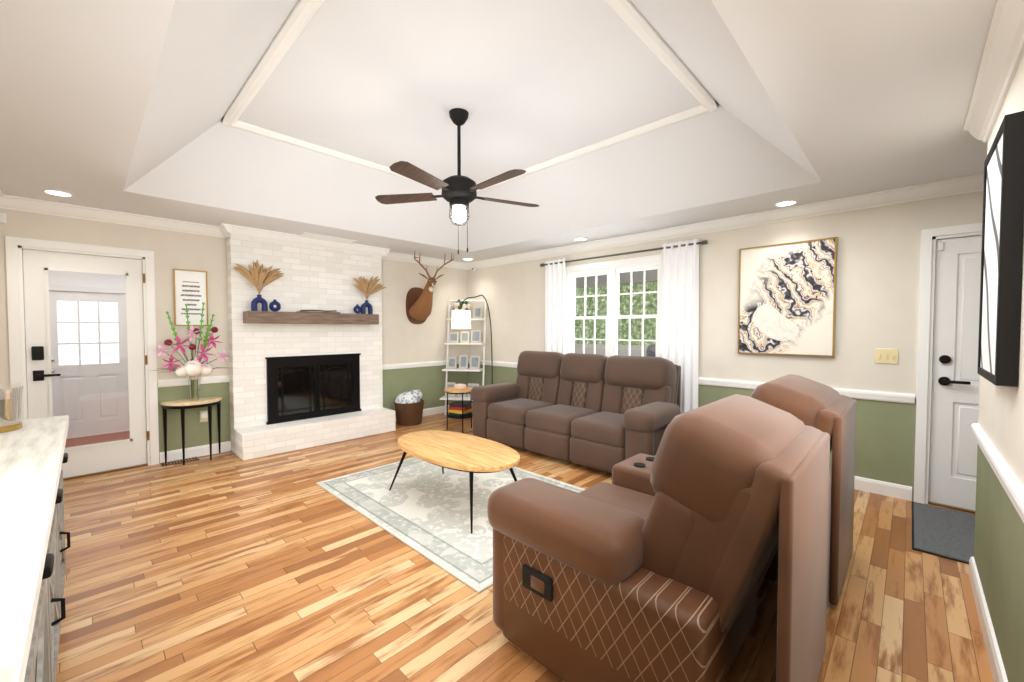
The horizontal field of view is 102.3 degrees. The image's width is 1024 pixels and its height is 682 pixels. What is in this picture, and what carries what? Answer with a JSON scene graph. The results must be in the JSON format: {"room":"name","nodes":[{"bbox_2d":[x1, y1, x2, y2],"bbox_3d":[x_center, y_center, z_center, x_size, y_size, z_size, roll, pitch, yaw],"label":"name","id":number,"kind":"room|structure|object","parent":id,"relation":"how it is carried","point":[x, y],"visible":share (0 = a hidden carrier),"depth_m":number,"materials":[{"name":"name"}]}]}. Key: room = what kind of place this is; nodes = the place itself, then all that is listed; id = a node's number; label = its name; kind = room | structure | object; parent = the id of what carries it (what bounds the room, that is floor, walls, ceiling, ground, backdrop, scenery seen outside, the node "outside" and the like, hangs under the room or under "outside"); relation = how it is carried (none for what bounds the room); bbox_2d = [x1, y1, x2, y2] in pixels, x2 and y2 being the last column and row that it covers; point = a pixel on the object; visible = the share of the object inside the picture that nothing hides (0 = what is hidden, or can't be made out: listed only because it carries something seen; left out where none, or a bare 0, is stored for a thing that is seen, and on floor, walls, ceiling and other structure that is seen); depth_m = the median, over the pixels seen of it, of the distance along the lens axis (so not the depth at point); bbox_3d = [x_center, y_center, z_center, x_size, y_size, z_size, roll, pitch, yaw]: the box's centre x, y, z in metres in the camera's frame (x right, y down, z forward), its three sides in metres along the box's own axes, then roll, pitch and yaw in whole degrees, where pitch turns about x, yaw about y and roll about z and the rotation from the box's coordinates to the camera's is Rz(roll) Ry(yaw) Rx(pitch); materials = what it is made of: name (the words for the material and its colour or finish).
{"room":"living room","nodes":[
{"label":"living room","id":0,"kind":"room"},
{"bbox_2d":[0,208,466,462],"bbox_3d":[-2.547,-0.033,5.221,0.120,2.460,5.260,2,2,44],"label":"wall","id":1,"kind":"structure","parent":0,"point":[405,339],"depth_m":4.42,"materials":[{"name":"paint"}]},
{"bbox_2d":[0,213,6,223],"bbox_3d":[-4.191,-1.010,3.387,0.024,0.080,0.050,2,2,44],"label":"wall sensor","id":2,"kind":"object","parent":1,"relation":"attached to","point":[3,217],"depth_m":3.39,"materials":[{"name":"white plastic"}]},
{"bbox_2d":[23,249,149,480],"bbox_3d":[-3.895,0.225,3.817,0.145,2.027,0.777,2,2,44],"label":"glass door","id":3,"kind":"structure","parent":1,"relation":"attached to","point":[98,458],"depth_m":3.80,"materials":[{"name":"white"}]},
{"bbox_2d":[173,269,207,325],"bbox_3d":[-3.337,-0.446,4.290,0.018,0.580,0.280,2,2,44],"label":"framed picture","id":4,"kind":"object","parent":1,"relation":"attached to","point":[190,287],"visible":0.88,"depth_m":4.29,"materials":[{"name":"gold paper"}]},
{"bbox_2d":[200,410,207,421],"bbox_3d":[-3.272,0.802,4.380,0.039,0.120,0.070,2,2,44],"label":"outlet","id":5,"kind":"object","parent":1,"relation":"attached to","point":[203,414],"depth_m":4.38,"materials":[{"name":"beige plastic"}]},
{"bbox_2d":[406,253,453,323],"bbox_3d":[-1.233,-0.794,5.966,0.756,1.098,0.560,2,2,44],"label":"trophy","id":6,"kind":"object","parent":1,"relation":"attached to","point":[419,301],"visible":0.96,"depth_m":6.07,"materials":[{"name":"brown wood"}]},
{"bbox_2d":[0,0,1023,681],"bbox_3d":[-0.134,-0.237,2.962,6.720,3.000,5.140,2,2,44],"label":"trim","id":7,"kind":"structure","parent":1,"relation":"attached to","point":[1000,58],"depth_m":3.40,"materials":[{"name":"white wood"}]},
{"bbox_2d":[0,0,996,262],"bbox_3d":[-0.132,-1.514,2.840,6.840,0.680,5.260,2,2,44],"label":"ceiling","id":8,"kind":"structure","parent":0,"point":[116,104],"depth_m":2.64,"materials":[{"name":"white paint"}]},
{"bbox_2d":[42,189,72,196],"bbox_3d":[-3.626,-1.183,3.295,0.164,0.014,0.164,1,2,17],"label":"can","id":9,"kind":"object","parent":8,"relation":"attached to","point":[67,194],"depth_m":3.29,"materials":[{"name":"white"}]},
{"bbox_2d":[375,108,538,253],"bbox_3d":[-0.378,-1.211,3.132,1.276,1.060,1.313,2,2,44],"label":"ceiling fan","id":10,"kind":"object","parent":8,"relation":"hanging from","point":[459,193],"visible":1,"depth_m":3.10,"materials":[{"name":"brown wood"}]},
{"bbox_2d":[574,237,586,240],"bbox_3d":[0.830,-1.233,4.994,0.164,0.014,0.164,0,2,-1],"label":"can","id":11,"kind":"object","parent":8,"relation":"attached to","point":[580,238],"depth_m":5.01,"materials":[{"name":"white"}]},
{"bbox_2d":[775,200,797,206],"bbox_3d":[2.367,-1.191,3.563,0.164,0.014,0.164,1,2,17],"label":"can","id":12,"kind":"object","parent":8,"relation":"attached to","point":[786,202],"depth_m":3.56,"materials":[{"name":"white"}]},
{"bbox_2d":[56,410,993,681],"bbox_3d":[-0.132,1.315,2.923,6.840,0.100,5.260,2,2,44],"label":"floor","id":13,"kind":"structure","parent":0,"point":[226,566],"depth_m":2.10,"materials":[{"name":"brown wood"}]},
{"bbox_2d":[0,415,70,681],"bbox_3d":[-1.553,0.868,1.117,2.570,0.900,0.462,2,2,44],"label":"sideboard","id":14,"kind":"object","parent":13,"relation":"on","point":[33,459],"visible":1,"depth_m":1.09,"materials":[{"name":"white stone"}]},
{"bbox_2d":[0,385,22,432],"bbox_3d":[-2.300,0.301,1.804,0.216,0.190,0.216,2,2,44],"label":"candle holder","id":15,"kind":"object","parent":14,"relation":"on","point":[9,425],"visible":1,"depth_m":1.84,"materials":[{"name":"clear glass"}]},
{"bbox_2d":[160,457,199,466],"bbox_3d":[-3.374,1.223,4.194,0.130,0.008,0.300,2,2,44],"label":"floor vent","id":16,"kind":"object","parent":13,"relation":"in","point":[178,461],"visible":0.94,"depth_m":4.18,"materials":[{"name":"gold metal"}]},
{"bbox_2d":[160,396,221,464],"bbox_3d":[-3.247,0.916,4.228,0.285,0.620,0.510,2,2,44],"label":"console","id":17,"kind":"object","parent":13,"relation":"on","point":[184,404],"visible":1,"depth_m":4.15,"materials":[{"name":"metal"}]},
{"bbox_2d":[151,302,229,400],"bbox_3d":[-3.215,0.105,4.184,0.200,1.003,0.716,2,2,44],"label":"flower vase","id":18,"kind":"object","parent":17,"relation":"on","point":[192,367],"visible":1,"depth_m":4.16,"materials":[{"name":"clear glass"}]},
{"bbox_2d":[226,236,395,460],"bbox_3d":[-2.330,-0.015,4.984,0.518,2.437,1.740,2,2,44],"label":"fireplace","id":19,"kind":"object","parent":13,"relation":"on","point":[301,380],"visible":1,"depth_m":4.87,"materials":[{"name":"white brick"}]},
{"bbox_2d":[234,260,283,311],"bbox_3d":[-2.719,-0.600,4.472,0.150,0.555,0.486,2,2,44],"label":"vase","id":20,"kind":"object","parent":19,"relation":"on","point":[257,275],"visible":1,"depth_m":4.46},
{"bbox_2d":[296,310,339,312],"bbox_3d":[-2.316,-0.355,4.947,0.100,0.037,0.480,2,2,44],"label":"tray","id":21,"kind":"object","parent":19,"relation":"on","point":[324,311],"visible":0.88,"depth_m":4.92,"materials":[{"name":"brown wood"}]},
{"bbox_2d":[353,276,385,313],"bbox_3d":[-1.848,-0.603,5.377,0.143,0.508,0.444,2,2,44],"label":"vase","id":22,"kind":"object","parent":19,"relation":"on","point":[367,288],"visible":1,"depth_m":5.34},
{"bbox_2d":[394,390,423,425],"bbox_3d":[-1.468,0.939,5.890,0.420,0.477,0.420,2,2,44],"label":"basket","id":23,"kind":"object","parent":13,"relation":"on","point":[409,408],"visible":1,"depth_m":5.74,"materials":[{"name":"wicker"}]},
{"bbox_2d":[316,457,585,592],"bbox_3d":[-0.412,1.244,3.387,2.140,0.013,1.510,2,2,44],"label":"rug","id":24,"kind":"object","parent":13,"relation":"on","point":[422,507],"visible":0.54,"depth_m":3.11,"materials":[{"name":"beige fabric"}]},
{"bbox_2d":[389,430,519,533],"bbox_3d":[-0.449,1.030,3.235,1.220,0.419,0.630,2,2,44],"label":"coffee table","id":25,"kind":"object","parent":24,"relation":"on","point":[470,454],"visible":0.98,"depth_m":3.08,"materials":[{"name":"brown wood"}]},
{"bbox_2d":[444,383,472,432],"bbox_3d":[-0.683,0.880,5.462,0.420,0.620,0.420,2,2,44],"label":"round side table","id":26,"kind":"object","parent":13,"relation":"on","point":[462,409],"visible":0.85,"depth_m":5.38,"materials":[{"name":"brown wood"}]},
{"bbox_2d":[440,299,485,414],"bbox_3d":[-0.748,0.250,6.418,0.623,1.828,0.601,0,2,8],"label":"ladder shelf","id":27,"kind":"object","parent":13,"relation":"on","point":[452,339],"visible":0.81,"depth_m":6.45,"materials":[{"name":"white wood"}]},
{"bbox_2d":[451,295,492,383],"bbox_3d":[-0.559,0.232,6.270,0.670,1.869,0.540,2,2,44],"label":"arc floor lamp","id":28,"kind":"object","parent":13,"relation":"on","point":[461,319],"visible":0.81,"depth_m":6.19,"materials":[{"name":"black metal"}]},
{"bbox_2d":[470,351,680,472],"bbox_3d":[0.664,0.667,4.534,2.309,1.041,1.049,2,2,44],"label":"sofa","id":29,"kind":"object","parent":13,"relation":"on","point":[601,412],"visible":0.92,"depth_m":4.26,"materials":[{"name":"leather"}]},
{"bbox_2d":[487,374,855,681],"bbox_3d":[1.013,0.739,2.187,1.106,1.034,2.170,2,2,44],"label":"sofa","id":30,"kind":"object","parent":13,"relation":"on","point":[683,543],"visible":1,"depth_m":1.40,"materials":[{"name":"leather"}]},
{"bbox_2d":[912,502,974,563],"bbox_3d":[3.088,1.268,2.568,0.860,0.014,0.950,2,2,44],"label":"door mat","id":31,"kind":"object","parent":13,"relation":"on","point":[943,532],"visible":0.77,"depth_m":2.71,"materials":[{"name":"fabric"}]},
{"bbox_2d":[467,191,982,500],"bbox_3d":[1.698,-0.018,4.690,6.720,2.460,0.120,2,2,44],"label":"wall","id":32,"kind":"structure","parent":0,"point":[878,276],"depth_m":3.52,"materials":[{"name":"paint"}]},
{"bbox_2d":[567,261,660,356],"bbox_3d":[1.245,-0.295,5.120,1.300,1.230,0.120,2,2,44],"label":"window","id":33,"kind":"structure","parent":32,"relation":"in","point":[611,325],"depth_m":5.07,"materials":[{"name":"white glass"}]},
{"bbox_2d":[540,239,707,413],"bbox_3d":[1.206,0.048,5.017,2.210,2.250,0.097,2,2,44],"label":"curtains","id":34,"kind":"object","parent":32,"relation":"attached to","point":[679,332],"visible":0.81,"depth_m":4.45,"materials":[{"name":"white fabric"}]},
{"bbox_2d":[738,237,836,356],"bbox_3d":[2.499,-0.381,3.788,0.750,1.020,0.043,2,2,44],"label":"canvas art","id":35,"kind":"object","parent":32,"relation":"attached to","point":[787,300],"visible":0.96,"depth_m":3.75,"materials":[{"name":"white fabric"}]},
{"bbox_2d":[875,348,897,363],"bbox_3d":[3.015,0.123,3.323,0.140,0.120,0.015,2,2,44],"label":"light switch","id":36,"kind":"object","parent":32,"relation":"attached to","point":[886,356],"depth_m":3.32,"materials":[{"name":"beige plastic"}]},
{"bbox_2d":[928,235,981,513],"bbox_3d":[3.536,0.252,2.900,0.820,2.027,0.147,2,2,44],"label":"entry door","id":37,"kind":"structure","parent":32,"relation":"in","point":[954,417],"depth_m":3.09,"materials":[{"name":"white metal"}]},
{"bbox_2d":[974,54,1023,681],"bbox_3d":[1.173,0.098,0.740,0.120,2.460,3.990,2,2,44],"label":"wall","id":38,"kind":"structure","parent":0,"point":[999,544],"depth_m":1.58,"materials":[{"name":"paint"}]},
{"bbox_2d":[977,111,1023,386],"bbox_3d":[1.920,-0.318,1.626,0.050,0.940,0.560,2,2,44],"label":"wall art","id":39,"kind":"object","parent":38,"relation":"attached to","point":[1001,274],"visible":1,"depth_m":1.44},
{"label":"outside","id":40,"kind":"structure","parent":0,"visible":0},
{"bbox_2d":[48,270,129,447],"bbox_3d":[-5.061,0.049,4.818,2.930,2.880,2.900,2,2,44],"label":"wall","id":41,"kind":"structure","parent":40,"point":[91,288],"depth_m":5.77,"materials":[{"name":"paint"}]},
{"bbox_2d":[49,291,129,438],"bbox_3d":[-5.980,0.331,5.848,0.108,2.035,0.840,2,2,44],"label":"door","id":42,"kind":"structure","parent":41,"relation":"in","point":[107,355],"depth_m":5.86,"materials":[{"name":"glass"}]},
{"bbox_2d":[574,282,934,424],"bbox_3d":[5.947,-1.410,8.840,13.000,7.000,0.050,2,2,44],"label":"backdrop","id":43,"kind":"structure","parent":40,"point":[651,325],"depth_m":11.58,"materials":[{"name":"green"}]},
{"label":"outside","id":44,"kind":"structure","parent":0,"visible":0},
{"bbox_2d":[575,253,935,491],"bbox_3d":[3.784,0.055,6.647,9.000,2.800,5.570,2,2,44],"label":"porch","id":45,"kind":"object","parent":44,"point":[652,273],"depth_m":7.90,"materials":[{"name":"white"}]}
]}

